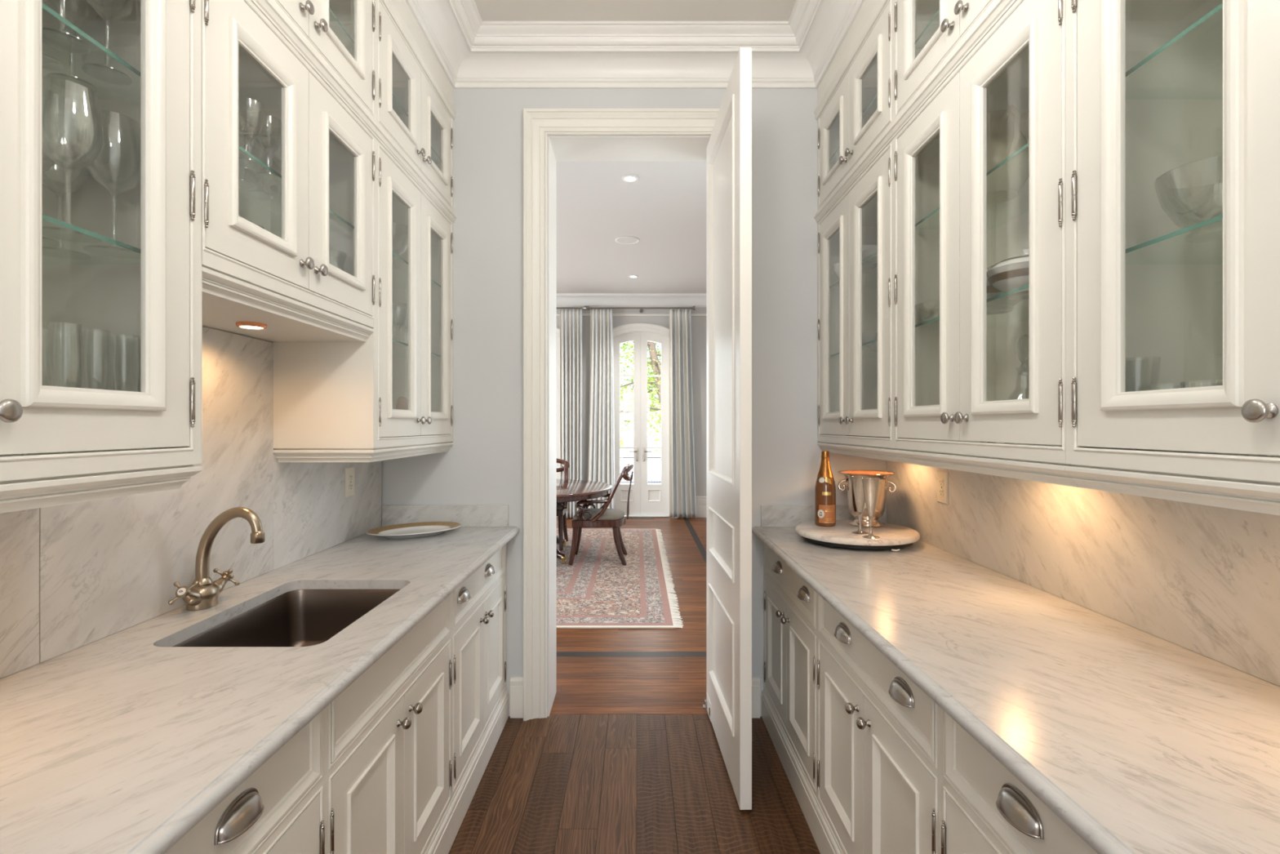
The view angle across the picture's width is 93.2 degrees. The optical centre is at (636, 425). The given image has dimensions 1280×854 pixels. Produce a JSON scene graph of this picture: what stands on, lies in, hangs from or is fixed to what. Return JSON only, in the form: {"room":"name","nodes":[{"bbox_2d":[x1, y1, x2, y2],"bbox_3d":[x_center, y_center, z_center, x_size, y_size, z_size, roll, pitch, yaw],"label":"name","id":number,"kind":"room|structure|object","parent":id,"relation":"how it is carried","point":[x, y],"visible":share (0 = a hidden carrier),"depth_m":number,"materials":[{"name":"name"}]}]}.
{"room":"butler's pantry","nodes":[
{"label":"butler's pantry","id":0,"kind":"room"},
{"bbox_2d":[556,161,706,293],"bbox_3d":[-1.550,-2.052,6.322,5.940,0.120,6.265,0,0,0],"label":"ceiling","id":1,"kind":"structure","parent":0,"point":[665,208],"depth_m":6.04,"materials":[{"name":"white paint"}]},
{"bbox_2d":[615,235,639,244],"bbox_3d":[-0.100,-1.988,6.500,0.264,0.008,0.264,0,0,0],"label":"ceiling speaker","id":2,"kind":"object","parent":1,"relation":"attached to","point":[625,239],"visible":1,"depth_m":6.50,"materials":[{"name":"paint"}]},
{"bbox_2d":[556,306,706,517],"bbox_3d":[-1.550,-0.352,9.355,5.940,3.520,0.200,0,0,0],"label":"wall","id":3,"kind":"structure","parent":0,"point":[698,322],"depth_m":9.25,"materials":[{"name":"grey paint"}]},
{"bbox_2d":[556,327,568,517],"bbox_3d":[-1.610,-0.077,9.332,1.150,2.970,0.245,0,0,0],"label":"door","id":4,"kind":"structure","parent":3,"relation":"in","point":[557,329],"depth_m":9.30,"materials":[{"name":"paint"}]},
{"bbox_2d":[556,305,586,310],"bbox_3d":[-1.667,-1.762,9.172,1.815,0.088,0.166,0,0,0],"label":"curtain rod","id":5,"kind":"object","parent":3,"relation":"attached to","point":[584,307],"visible":0.38,"depth_m":9.11,"materials":[{"name":"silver metal"}]},
{"bbox_2d":[560,308,582,518],"bbox_3d":[-0.987,-0.180,9.130,0.345,3.144,0.125,0,0,0],"label":"curtain","id":6,"kind":"object","parent":5,"relation":"hanging from","point":[571,320],"visible":0.77,"depth_m":9.12,"materials":[{"name":"fabric"}]},
{"bbox_2d":[556,313,706,315],"bbox_3d":[-1.550,-1.692,9.240,5.700,0.040,0.030,0,0,0],"label":"trim","id":7,"kind":"structure","parent":3,"relation":"attached to","point":[557,314],"depth_m":9.22,"materials":[{"name":"paint"}]},
{"bbox_2d":[586,305,695,312],"bbox_3d":[0.065,-1.762,9.172,1.629,0.088,0.166,0,0,0],"label":"curtain rod","id":8,"kind":"object","parent":3,"relation":"attached to","point":[693,308],"visible":1,"depth_m":9.11,"materials":[{"name":"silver metal"}]},
{"bbox_2d":[586,308,615,508],"bbox_3d":[-0.541,-0.180,9.130,0.436,3.144,0.123,0,0,0],"label":"curtain","id":9,"kind":"object","parent":8,"relation":"hanging from","point":[601,460],"visible":0.82,"depth_m":9.10,"materials":[{"name":"fabric"}]},
{"bbox_2d":[668,308,697,518],"bbox_3d":[0.696,-0.180,9.125,0.423,3.144,0.120,0,0,0],"label":"curtain","id":10,"kind":"object","parent":8,"relation":"hanging from","point":[682,493],"visible":1,"depth_m":9.15,"materials":[{"name":"fabric"}]},
{"bbox_2d":[613,323,676,517],"bbox_3d":[0.060,-0.077,9.332,1.150,2.970,0.245,0,0,0],"label":"door","id":11,"kind":"structure","parent":3,"relation":"in","point":[646,500],"depth_m":9.30,"materials":[{"name":"paint"}]},
{"bbox_2d":[680,496,706,517],"bbox_3d":[0.978,1.246,9.244,0.645,0.325,0.022,0,0,0],"label":"baseboard","id":12,"kind":"structure","parent":3,"relation":"attached to","point":[700,500],"depth_m":9.23,"materials":[{"name":"paint"}]},
{"bbox_2d":[381,88,886,715],"bbox_3d":[-1.550,-0.352,3.058,5.940,3.520,0.264,0,0,0],"label":"wall","id":13,"kind":"structure","parent":0,"point":[483,464],"depth_m":2.93,"materials":[{"name":"white paint"}]},
{"bbox_2d":[382,504,508,526],"bbox_3d":[-0.921,0.437,2.916,0.606,0.104,0.020,0,0,0],"label":"marble upstand","id":14,"kind":"object","parent":13,"relation":"attached to","point":[468,515],"visible":0.86,"depth_m":2.91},
{"bbox_2d":[510,676,523,718],"bbox_3d":[-0.575,1.313,2.917,0.068,0.190,0.019,0,0,0],"label":"baseboard","id":15,"kind":"structure","parent":13,"relation":"attached to","point":[516,682],"depth_m":2.91,"materials":[{"name":"paint"}]},
{"bbox_2d":[523,108,719,720],"bbox_3d":[-0.011,-0.051,2.903,1.060,2.919,0.046,0,0,0],"label":"trim","id":16,"kind":"structure","parent":13,"relation":"attached to","point":[538,123],"depth_m":2.90,"materials":[{"name":"paint"}]},
{"bbox_2d":[548,136,710,716],"bbox_3d":[-0.011,-0.051,3.079,1.060,2.919,0.313,0,0,0],"label":"trim","id":17,"kind":"structure","parent":13,"relation":"attached to","point":[561,148],"depth_m":3.04,"materials":[{"name":"paint"}]},
{"bbox_2d":[556,293,706,306],"bbox_3d":[-1.550,-1.899,6.223,5.700,0.184,6.065,0,0,0],"label":"trim","id":18,"kind":"structure","parent":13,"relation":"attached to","point":[563,300],"depth_m":9.21,"materials":[{"name":"paint"}]},
{"bbox_2d":[405,0,864,88],"bbox_3d":[-0.006,-1.730,-0.137,1.761,0.202,6.126,0,0,0],"label":"trim","id":19,"kind":"structure","parent":13,"relation":"attached to","point":[473,52],"depth_m":2.80,"materials":[{"name":"paint"}]},
{"bbox_2d":[702,47,751,809],"bbox_3d":[0.382,0.019,2.591,0.073,2.778,0.801,0,0,-4],"label":"door","id":20,"kind":"structure","parent":13,"relation":"in","point":[728,701],"depth_m":2.45,"materials":[{"name":"paint"}]},
{"bbox_2d":[751,676,759,718],"bbox_3d":[0.556,1.313,2.917,0.075,0.190,0.019,0,0,0],"label":"baseboard","id":21,"kind":"structure","parent":13,"relation":"attached to","point":[755,680],"depth_m":2.91,"materials":[{"name":"paint"}]},
{"bbox_2d":[760,504,886,526],"bbox_3d":[0.901,0.437,2.916,0.602,0.104,0.020,0,0,0],"label":"marble upstand","id":22,"kind":"object","parent":13,"relation":"attached to","point":[771,515],"visible":0.59,"depth_m":2.91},
{"bbox_2d":[448,517,820,853],"bbox_3d":[-1.550,1.458,3.002,5.900,0.100,12.605,0,0,0],"label":"floor","id":23,"kind":"structure","parent":0,"point":[554,784],"depth_m":2.51,"materials":[{"name":"brown wood"}]},
{"bbox_2d":[164,705,328,853],"bbox_3d":[-0.915,0.963,0.791,0.641,0.890,0.882,0,0,0],"label":"base cabinet","id":24,"kind":"object","parent":23,"relation":"on","point":[282,807],"visible":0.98,"depth_m":1.07,"materials":[{"name":"paint"}]},
{"bbox_2d":[328,594,453,853],"bbox_3d":[-0.915,0.963,1.636,0.641,0.890,0.806,0,0,0],"label":"base cabinet","id":25,"kind":"object","parent":23,"relation":"on","point":[389,762],"visible":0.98,"depth_m":1.59,"materials":[{"name":"paint"}]},
{"bbox_2d":[449,543,508,841],"bbox_3d":[-0.915,0.963,2.483,0.641,0.890,0.885,0,0,0],"label":"base cabinet","id":26,"kind":"object","parent":23,"relation":"on","point":[479,697],"visible":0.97,"depth_m":2.38,"materials":[{"name":"paint"}]},
{"bbox_2d":[0,526,519,853],"bbox_3d":[-0.902,0.503,1.637,0.672,0.029,2.575,0,0,0],"label":"countertop","id":27,"kind":"structure","parent":26,"relation":"on","point":[123,741],"depth_m":1.06,"materials":[{"name":"white stone"}]},
{"bbox_2d":[168,506,264,610],"bbox_3d":[-1.106,0.355,1.632,0.200,0.269,0.204,0,0,0],"label":"faucet","id":28,"kind":"object","parent":27,"relation":"on","point":[203,593],"visible":1,"depth_m":1.62,"materials":[{"name":"brown metal"}]},
{"bbox_2d":[173,589,399,646],"bbox_3d":[-0.895,0.615,1.623,0.425,0.192,0.618,0,0,0],"label":"sink","id":29,"kind":"object","parent":27,"relation":"in","point":[298,617],"visible":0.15,"depth_m":1.90,"materials":[{"name":"silver metal"}]},
{"bbox_2d":[366,521,461,538],"bbox_3d":[-0.988,0.473,2.700,0.368,0.032,0.349,0,0,0],"label":"oval plate","id":30,"kind":"object","parent":27,"relation":"on","point":[413,530],"visible":1,"depth_m":2.73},
{"bbox_2d":[556,528,683,628],"bbox_3d":[-1.198,1.402,6.184,3.061,0.010,3.991,0,0,0],"label":"rug","id":31,"kind":"object","parent":23,"relation":"on","point":[597,591],"visible":0.47,"depth_m":5.35,"materials":[{"name":"fabric"}]},
{"bbox_2d":[556,458,569,550],"bbox_3d":[-1.090,0.897,7.051,0.585,1.005,0.653,0,0,0],"label":"armchair","id":32,"kind":"object","parent":31,"relation":"on","point":[562,508],"visible":0.3,"depth_m":7.00,"materials":[{"name":"brown wood"}]},
{"bbox_2d":[556,479,611,563],"bbox_3d":[-1.215,1.026,6.500,1.889,0.741,1.889,0,0,6],"label":"dining table","id":33,"kind":"object","parent":31,"relation":"on","point":[571,490],"visible":0.22,"depth_m":6.17,"materials":[{"name":"brown wood"}]},
{"bbox_2d":[568,462,634,565],"bbox_3d":[-0.354,0.897,6.285,0.653,1.005,0.585,0,0,0],"label":"armchair","id":34,"kind":"object","parent":31,"relation":"on","point":[602,517],"visible":0.94,"depth_m":6.03,"materials":[{"name":"brown wood"}]},
{"bbox_2d":[761,542,818,841],"bbox_3d":[0.896,0.963,2.483,0.633,0.890,0.885,0,0,0],"label":"base cabinet","id":35,"kind":"object","parent":23,"relation":"on","point":[790,692],"visible":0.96,"depth_m":2.39,"materials":[{"name":"paint"}]},
{"bbox_2d":[751,526,1279,853],"bbox_3d":[0.884,0.503,1.637,0.662,0.029,2.575,0,0,0],"label":"countertop","id":36,"kind":"structure","parent":35,"relation":"on","point":[1140,741],"depth_m":1.08,"materials":[{"name":"white stone"}]},
{"bbox_2d":[795,520,919,551],"bbox_3d":[0.925,0.463,2.555,0.495,0.052,0.495,0,0,0],"label":"turntable","id":37,"kind":"object","parent":36,"relation":"on","point":[892,536],"visible":0.93,"depth_m":2.42,"materials":[{"name":"white stone"}]},
{"bbox_2d":[814,450,835,526],"bbox_3d":[0.824,0.274,2.639,0.089,0.326,0.090,0,0,0],"label":"champagne bottle","id":38,"kind":"object","parent":37,"relation":"on","point":[824,486],"visible":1,"depth_m":2.61,"materials":[{"name":"orange glass"}]},
{"bbox_2d":[837,470,897,527],"bbox_3d":[1.012,0.321,2.660,0.249,0.230,0.249,0,0,0],"label":"ice bucket","id":39,"kind":"object","parent":37,"relation":"on","point":[873,475],"visible":1,"depth_m":2.60,"materials":[{"name":"silver metal"}]},
{"bbox_2d":[862,477,879,538],"bbox_3d":[0.914,0.322,2.360,0.067,0.229,0.067,0,0,0],"label":"champagne flute","id":40,"kind":"object","parent":37,"relation":"on","point":[868,535],"visible":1,"depth_m":2.35,"materials":[{"name":"clear glass"}]},
{"bbox_2d":[815,595,937,853],"bbox_3d":[0.896,0.963,1.636,0.633,0.890,0.806,0,0,0],"label":"base cabinet","id":41,"kind":"object","parent":23,"relation":"on","point":[877,762],"visible":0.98,"depth_m":1.60,"materials":[{"name":"paint"}]},
{"bbox_2d":[937,705,1097,853],"bbox_3d":[0.896,0.963,0.791,0.633,0.890,0.882,0,0,0],"label":"base cabinet","id":42,"kind":"object","parent":23,"relation":"on","point":[984,808],"visible":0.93,"depth_m":1.07,"materials":[{"name":"paint"}]},
{"bbox_2d":[474,0,795,21],"bbox_3d":[-0.010,-1.871,-0.187,2.460,0.080,6.226,0,0,0],"label":"ceiling","id":43,"kind":"structure","parent":0,"point":[489,10],"depth_m":2.67,"materials":[{"name":"white paint"}]},
{"bbox_3d":[-1.299,-0.242,1.608,0.120,3.300,2.636,0,0,0],"label":"wall","id":44,"kind":"structure","parent":0,"visible":0},
{"bbox_2d":[0,0,202,513],"bbox_3d":[-1.047,-0.425,0.792,0.378,1.103,0.884,0,0,0],"label":"upper cabinet","id":45,"kind":"object","parent":44,"relation":"attached to","point":[156,298],"visible":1,"depth_m":1.14,"materials":[{"name":"paint"}]},
{"bbox_2d":[31,328,57,454],"bbox_3d":[-1.087,-0.058,1.100,0.060,0.235,0.060,0,0,0],"label":"glass","id":46,"kind":"object","parent":45,"relation":"in","point":[54,331],"visible":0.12,"depth_m":1.11,"materials":[{"name":"clear glass"}]},
{"bbox_2d":[41,93,62,245],"bbox_3d":[-1.087,-0.459,1.075,0.094,0.255,0.094,0,0,0],"label":"wine glass","id":47,"kind":"object","parent":45,"relation":"on","point":[46,241],"visible":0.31,"depth_m":1.09,"materials":[{"name":"clear glass"}]},
{"bbox_2d":[41,0,63,70],"bbox_3d":[-1.087,-0.763,1.095,0.076,0.200,0.076,0,0,0],"label":"wine glass","id":48,"kind":"object","parent":45,"relation":"on","point":[45,56],"visible":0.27,"depth_m":1.10,"materials":[{"name":"clear glass"}]},
{"bbox_2d":[46,321,84,453],"bbox_3d":[-0.987,-0.058,1.045,0.060,0.235,0.060,0,0,0],"label":"glass","id":49,"kind":"object","parent":45,"relation":"in","point":[49,323],"visible":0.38,"depth_m":1.03,"materials":[{"name":"clear glass"}]},
{"bbox_2d":[41,0,90,53],"bbox_3d":[-0.992,-0.763,1.045,0.076,0.200,0.076,0,0,0],"label":"wine glass","id":50,"kind":"object","parent":45,"relation":"on","point":[51,32],"visible":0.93,"depth_m":1.04,"materials":[{"name":"clear glass"}]},
{"bbox_2d":[41,111,93,259],"bbox_3d":[-1.112,-0.459,1.166,0.094,0.255,0.094,0,0,0],"label":"wine glass","id":51,"kind":"object","parent":45,"relation":"on","point":[48,251],"visible":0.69,"depth_m":1.18,"materials":[{"name":"clear glass"}]},
{"bbox_2d":[52,333,86,453],"bbox_3d":[-1.097,-0.058,1.170,0.060,0.235,0.060,0,0,0],"label":"glass","id":52,"kind":"object","parent":45,"relation":"in","point":[83,337],"visible":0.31,"depth_m":1.18,"materials":[{"name":"clear glass"}]},
{"bbox_2d":[46,0,97,93],"bbox_3d":[-1.097,-0.763,1.175,0.076,0.200,0.076,0,0,0],"label":"wine glass","id":53,"kind":"object","parent":45,"relation":"on","point":[64,76],"visible":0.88,"depth_m":1.18,"materials":[{"name":"clear glass"}]},
{"bbox_2d":[41,76,103,242],"bbox_3d":[-0.992,-0.459,1.055,0.094,0.255,0.094,0,0,0],"label":"wine glass","id":54,"kind":"object","parent":45,"relation":"on","point":[64,233],"visible":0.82,"depth_m":1.07,"materials":[{"name":"clear glass"}]},
{"bbox_2d":[41,2,140,76],"bbox_3d":[-1.077,-0.659,0.791,0.289,0.008,0.849,0,0,0],"label":"glass shelf","id":55,"kind":"object","parent":45,"relation":"attached to","point":[43,6],"depth_m":1.03,"materials":[{"name":"glass"}]},
{"bbox_2d":[41,213,140,253],"bbox_3d":[-1.077,-0.327,0.791,0.289,0.008,0.849,0,0,0],"label":"glass shelf","id":56,"kind":"object","parent":45,"relation":"attached to","point":[44,217],"depth_m":1.03,"materials":[{"name":"glass"}]},
{"bbox_2d":[78,328,113,451],"bbox_3d":[-0.997,-0.058,1.115,0.060,0.235,0.060,0,0,0],"label":"glass","id":57,"kind":"object","parent":45,"relation":"in","point":[109,332],"visible":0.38,"depth_m":1.12,"materials":[{"name":"clear glass"}]},
{"bbox_2d":[81,0,133,84],"bbox_3d":[-1.002,-0.763,1.145,0.076,0.200,0.076,0,0,0],"label":"wine glass","id":58,"kind":"object","parent":45,"relation":"on","point":[92,66],"visible":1,"depth_m":1.14,"materials":[{"name":"clear glass"}]},
{"bbox_2d":[80,109,140,258],"bbox_3d":[-1.002,-0.459,1.160,0.094,0.255,0.094,0,0,0],"label":"wine glass","id":59,"kind":"object","parent":45,"relation":"on","point":[114,251],"visible":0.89,"depth_m":1.16,"materials":[{"name":"clear glass"}]},
{"bbox_2d":[107,333,139,450],"bbox_3d":[-1.002,-0.058,1.182,0.060,0.235,0.060,0,0,0],"label":"glass","id":60,"kind":"object","parent":45,"relation":"in","point":[137,344],"visible":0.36,"depth_m":1.19,"materials":[{"name":"clear glass"}]},
{"bbox_2d":[39,326,273,662],"bbox_3d":[-1.231,0.104,1.641,0.012,0.768,0.796,0,0,0],"label":"backsplash","id":61,"kind":"structure","parent":44,"relation":"attached to","point":[108,566],"depth_m":1.60,"materials":[{"name":"white stone"}]},
{"bbox_2d":[201,0,375,342],"bbox_3d":[-1.047,-0.629,1.636,0.378,0.696,0.806,0,0,0],"label":"upper cabinet","id":62,"kind":"object","parent":44,"relation":"attached to","point":[293,284],"visible":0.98,"depth_m":1.61,"materials":[{"name":"paint"}]},
{"bbox_2d":[238,122,255,188],"bbox_3d":[-1.077,-0.732,1.645,0.072,0.150,0.072,0,0,0],"label":"goblet","id":63,"kind":"object","parent":62,"relation":"on","point":[245,184],"visible":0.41,"depth_m":1.65,"materials":[{"name":"clear glass"}]},
{"bbox_2d":[238,96,264,168],"bbox_3d":[-0.977,-0.732,1.520,0.072,0.150,0.072,0,0,0],"label":"goblet","id":64,"kind":"object","parent":62,"relation":"on","point":[242,162],"visible":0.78,"depth_m":1.53,"materials":[{"name":"clear glass"}]},
{"bbox_2d":[235,321,266,328],"bbox_3d":[-1.070,-0.276,1.680,0.074,0.013,0.074,0,0,0],"label":"puck light","id":65,"kind":"object","parent":62,"relation":"attached to","point":[249,325],"visible":1,"depth_m":1.66,"materials":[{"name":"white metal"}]},
{"bbox_2d":[244,137,275,199],"bbox_3d":[-1.077,-0.732,1.730,0.072,0.150,0.072,0,0,0],"label":"goblet","id":66,"kind":"object","parent":62,"relation":"on","point":[260,195],"visible":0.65,"depth_m":1.73,"materials":[{"name":"clear glass"}]},
{"bbox_2d":[252,114,281,182],"bbox_3d":[-0.977,-0.732,1.605,0.072,0.150,0.072,0,0,0],"label":"goblet","id":67,"kind":"object","parent":62,"relation":"on","point":[273,178],"visible":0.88,"depth_m":1.61,"materials":[{"name":"clear glass"}]},
{"bbox_2d":[268,130,281,193],"bbox_3d":[-0.987,-0.732,1.690,0.072,0.150,0.072,0,0,0],"label":"goblet","id":68,"kind":"object","parent":62,"relation":"on","point":[277,188],"visible":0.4,"depth_m":1.68,"materials":[{"name":"clear glass"}]},
{"bbox_2d":[238,145,354,228],"bbox_3d":[-1.077,-0.652,1.636,0.289,0.008,0.773,0,0,0],"label":"glass shelf","id":69,"kind":"object","parent":62,"relation":"attached to","point":[242,213],"depth_m":1.93,"materials":[{"name":"glass"}]},
{"bbox_2d":[250,0,378,135],"bbox_3d":[-1.047,-1.315,1.636,0.378,0.674,0.807,0,0,0],"label":"upper cabinet","id":70,"kind":"object","parent":44,"relation":"attached to","point":[335,37],"visible":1,"depth_m":1.82,"materials":[{"name":"paint"}]},
{"bbox_2d":[328,8,354,44],"bbox_3d":[-1.077,-1.262,1.636,0.289,0.008,0.773,0,0,0],"label":"glass shelf","id":71,"kind":"object","parent":70,"relation":"attached to","point":[353,42],"depth_m":1.94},
{"bbox_2d":[273,453,381,569],"bbox_3d":[-1.231,0.293,2.473,0.012,0.390,0.865,0,0,0],"label":"backsplash","id":72,"kind":"structure","parent":44,"relation":"attached to","point":[313,514],"depth_m":2.32,"materials":[{"name":"white stone"}]},
{"bbox_2d":[344,466,354,497],"bbox_3d":[-1.220,0.241,2.577,0.008,0.124,0.079,0,0,0],"label":"outlet","id":73,"kind":"object","parent":72,"relation":"attached to","point":[348,472],"visible":1,"depth_m":2.56,"materials":[{"name":"beige plastic"}]},
{"bbox_2d":[270,136,453,462],"bbox_3d":[-1.047,-0.425,2.482,0.378,1.103,0.887,0,0,0],"label":"upper cabinet","id":74,"kind":"object","parent":44,"relation":"attached to","point":[334,401],"visible":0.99,"depth_m":2.15,"materials":[{"name":"paint"}]},
{"bbox_2d":[392,252,440,287],"bbox_3d":[-1.077,-0.659,2.483,0.289,0.008,0.852,0,0,0],"label":"glass shelf","id":75,"kind":"object","parent":74,"relation":"attached to","point":[394,285],"depth_m":2.91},
{"bbox_2d":[392,338,440,357],"bbox_3d":[-1.077,-0.327,2.483,0.289,0.008,0.852,0,0,0],"label":"glass shelf","id":76,"kind":"object","parent":74,"relation":"attached to","point":[394,354],"depth_m":2.91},
{"bbox_2d":[373,0,457,222],"bbox_3d":[-1.047,-1.315,2.483,0.378,0.674,0.885,0,0,0],"label":"upper cabinet","id":77,"kind":"object","parent":44,"relation":"attached to","point":[415,113],"visible":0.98,"depth_m":2.45,"materials":[{"name":"paint"}]},
{"bbox_2d":[392,94,440,160],"bbox_3d":[-1.077,-1.262,2.483,0.289,0.008,0.852,0,0,0],"label":"glass shelf","id":78,"kind":"object","parent":77,"relation":"attached to","point":[433,159],"depth_m":2.75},
{"bbox_3d":[-1.063,-0.242,-1.426,0.352,3.300,3.548,0,0,0],"label":"wall","id":79,"kind":"structure","parent":0,"visible":0},
{"bbox_2d":[0,507,39,679],"bbox_3d":[-1.231,0.293,0.795,0.012,0.390,0.891,0,0,0],"label":"backsplash","id":80,"kind":"structure","parent":79,"relation":"attached to","point":[19,530],"depth_m":1.20,"materials":[{"name":"white stone"}]},
{"bbox_3d":[1.276,-0.242,1.608,0.120,3.300,2.636,0,0,0],"label":"wall","id":81,"kind":"structure","parent":0,"visible":0},
{"bbox_2d":[813,0,895,222],"bbox_3d":[1.029,-1.315,2.483,0.368,0.674,0.885,0,0,0],"label":"upper cabinet","id":82,"kind":"object","parent":81,"relation":"attached to","point":[855,112],"visible":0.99,"depth_m":2.44,"materials":[{"name":"paint"}]},
{"bbox_2d":[829,93,877,160],"bbox_3d":[1.058,-1.262,2.483,0.279,0.008,0.852,0,0,0],"label":"glass shelf","id":83,"kind":"object","parent":82,"relation":"attached to","point":[830,159],"depth_m":2.76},
{"bbox_2d":[817,136,902,462],"bbox_3d":[1.029,-0.425,2.483,0.368,1.103,0.885,0,0,0],"label":"upper cabinet","id":84,"kind":"object","parent":81,"relation":"attached to","point":[856,385],"visible":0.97,"depth_m":2.49,"materials":[{"name":"paint"}]},
{"bbox_2d":[829,251,877,287],"bbox_3d":[1.058,-0.659,2.483,0.279,0.008,0.852,0,0,0],"label":"glass shelf","id":85,"kind":"object","parent":84,"relation":"attached to","point":[831,285],"depth_m":2.91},
{"bbox_2d":[829,338,877,357],"bbox_3d":[1.058,-0.327,2.483,0.279,0.008,0.852,0,0,0],"label":"glass shelf","id":86,"kind":"object","parent":84,"relation":"attached to","point":[831,354],"depth_m":2.91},
{"bbox_2d":[862,331,877,346],"bbox_3d":[0.957,-0.357,2.522,0.091,0.052,0.086,0,0,42],"label":"tea cup","id":87,"kind":"object","parent":84,"relation":"on","point":[868,336],"visible":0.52,"depth_m":2.49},
{"bbox_2d":[890,0,1017,135],"bbox_3d":[1.029,-1.315,1.636,0.368,0.674,0.807,0,0,0],"label":"upper cabinet","id":88,"kind":"object","parent":81,"relation":"attached to","point":[933,37],"visible":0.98,"depth_m":1.82,"materials":[{"name":"paint"}]},
{"bbox_2d":[915,8,939,44],"bbox_3d":[1.058,-1.262,1.636,0.279,0.008,0.773,0,0,0],"label":"glass shelf","id":89,"kind":"object","parent":88,"relation":"attached to","point":[916,42],"depth_m":1.94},
{"bbox_2d":[893,0,1077,487],"bbox_3d":[1.029,-0.425,1.636,0.368,1.103,0.806,0,0,0],"label":"upper cabinet","id":90,"kind":"object","parent":81,"relation":"attached to","point":[956,376],"visible":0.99,"depth_m":1.62,"materials":[{"name":"paint"}]},
{"bbox_2d":[915,142,1028,226],"bbox_3d":[1.058,-0.659,1.636,0.279,0.008,0.773,0,0,0],"label":"glass shelf","id":91,"kind":"object","parent":90,"relation":"attached to","point":[1021,214],"depth_m":1.93,"materials":[{"name":"glass"}]},
{"bbox_2d":[915,284,1028,327],"bbox_3d":[1.058,-0.327,1.636,0.279,0.008,0.773,0,0,0],"label":"glass shelf","id":92,"kind":"object","parent":90,"relation":"attached to","point":[1021,320],"depth_m":1.92,"materials":[{"name":"glass"}]},
{"bbox_2d":[986,265,1024,315],"bbox_3d":[1.039,-0.399,1.765,0.208,0.136,0.208,0,0,0],"label":"tureen","id":93,"kind":"object","parent":90,"relation":"on","point":[1002,304],"visible":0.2,"depth_m":1.71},
{"bbox_2d":[986,104,1028,204],"bbox_3d":[1.044,-0.775,1.760,0.181,0.225,0.180,0,0,-41],"label":"pitcher","id":94,"kind":"object","parent":90,"relation":"on","point":[1005,137],"visible":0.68,"depth_m":1.69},
{"bbox_2d":[986,248,1028,299],"bbox_3d":[0.999,-0.392,1.545,0.187,0.122,0.187,0,0,0],"label":"tureen","id":95,"kind":"object","parent":90,"relation":"on","point":[1011,273],"visible":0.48,"depth_m":1.51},
{"bbox_2d":[1004,333,1046,445],"bbox_3d":[0.999,-0.087,1.555,0.100,0.295,0.100,0,0,0],"label":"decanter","id":96,"kind":"object","parent":90,"relation":"in","point":[1023,335],"visible":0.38,"depth_m":1.56,"materials":[{"name":"clear glass"}]},
{"bbox_2d":[886,460,1279,686],"bbox_3d":[1.208,0.293,1.627,0.012,0.390,2.555,0,0,0],"label":"backsplash","id":97,"kind":"structure","parent":81,"relation":"attached to","point":[1203,580],"depth_m":1.48,"materials":[{"name":"white stone"}]},
{"bbox_2d":[937,471,948,504],"bbox_3d":[1.197,0.243,2.370,0.008,0.124,0.079,0,0,0],"label":"outlet","id":98,"kind":"object","parent":97,"relation":"attached to","point":[942,477],"visible":1,"depth_m":2.36,"materials":[{"name":"beige plastic"}]},
{"bbox_2d":[1065,0,1279,515],"bbox_3d":[1.029,-0.425,0.791,0.368,1.103,0.882,0,0,0],"label":"upper cabinet","id":99,"kind":"object","parent":81,"relation":"attached to","point":[1153,88],"visible":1,"depth_m":1.13,"materials":[{"name":"paint"}]},
{"bbox_2d":[1115,356,1161,450],"bbox_3d":[0.979,-0.035,1.182,0.072,0.190,0.072,0,0,0],"label":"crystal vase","id":100,"kind":"object","parent":99,"relation":"in","point":[1158,361],"visible":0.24,"depth_m":1.16,"materials":[{"name":"clear glass"}]},
{"bbox_2d":[1125,2,1222,76],"bbox_3d":[1.058,-0.659,0.791,0.279,0.008,0.849,0,0,0],"label":"glass shelf","id":101,"kind":"object","parent":99,"relation":"attached to","point":[1220,6],"depth_m":1.03,"materials":[{"name":"glass"}]},
{"bbox_2d":[1125,214,1222,253],"bbox_3d":[1.058,-0.327,0.791,0.279,0.008,0.849,0,0,0],"label":"glass shelf","id":102,"kind":"object","parent":99,"relation":"attached to","point":[1218,218],"depth_m":1.03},
{"bbox_2d":[1153,154,1222,243],"bbox_3d":[1.014,-0.389,1.060,0.164,0.115,0.164,0,0,0],"label":"bowl","id":103,"kind":"object","parent":99,"relation":"on","point":[1180,220],"visible":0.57,"depth_m":1.08,"materials":[{"name":"clear glass"}]},
{"label":"outside","id":104,"kind":"structure","parent":0,"visible":0},
{"bbox_2d":[620,438,661,439],"bbox_3d":[0.000,2.433,117.500,160.000,0.450,45.000,0,0,0],"label":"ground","id":105,"kind":"structure","parent":104,"point":[620,438],"depth_m":98.89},
{"bbox_2d":[619,376,661,438],"bbox_3d":[0.000,-3.167,106.100,34.000,10.850,13.800,0,0,0],"label":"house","id":106,"kind":"structure","parent":105,"relation":"on","point":[621,380],"depth_m":100.00,"materials":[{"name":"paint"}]},
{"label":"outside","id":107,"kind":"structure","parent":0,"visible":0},
{"bbox_2d":[619,448,661,484],"bbox_3d":[0.000,2.458,36.928,160.000,0.400,50.145,0,0,0],"label":"ground","id":108,"kind":"structure","parent":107,"point":[655,461],"depth_m":35.94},
{"bbox_2d":[619,341,661,460],"bbox_3d":[0.700,-2.629,19.836,6.964,10.033,6.548,0,0,0],"label":"street tree","id":109,"kind":"object","parent":108,"relation":"on","point":[655,364],"visible":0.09,"depth_m":19.13,"materials":[{"name":"green plant"}]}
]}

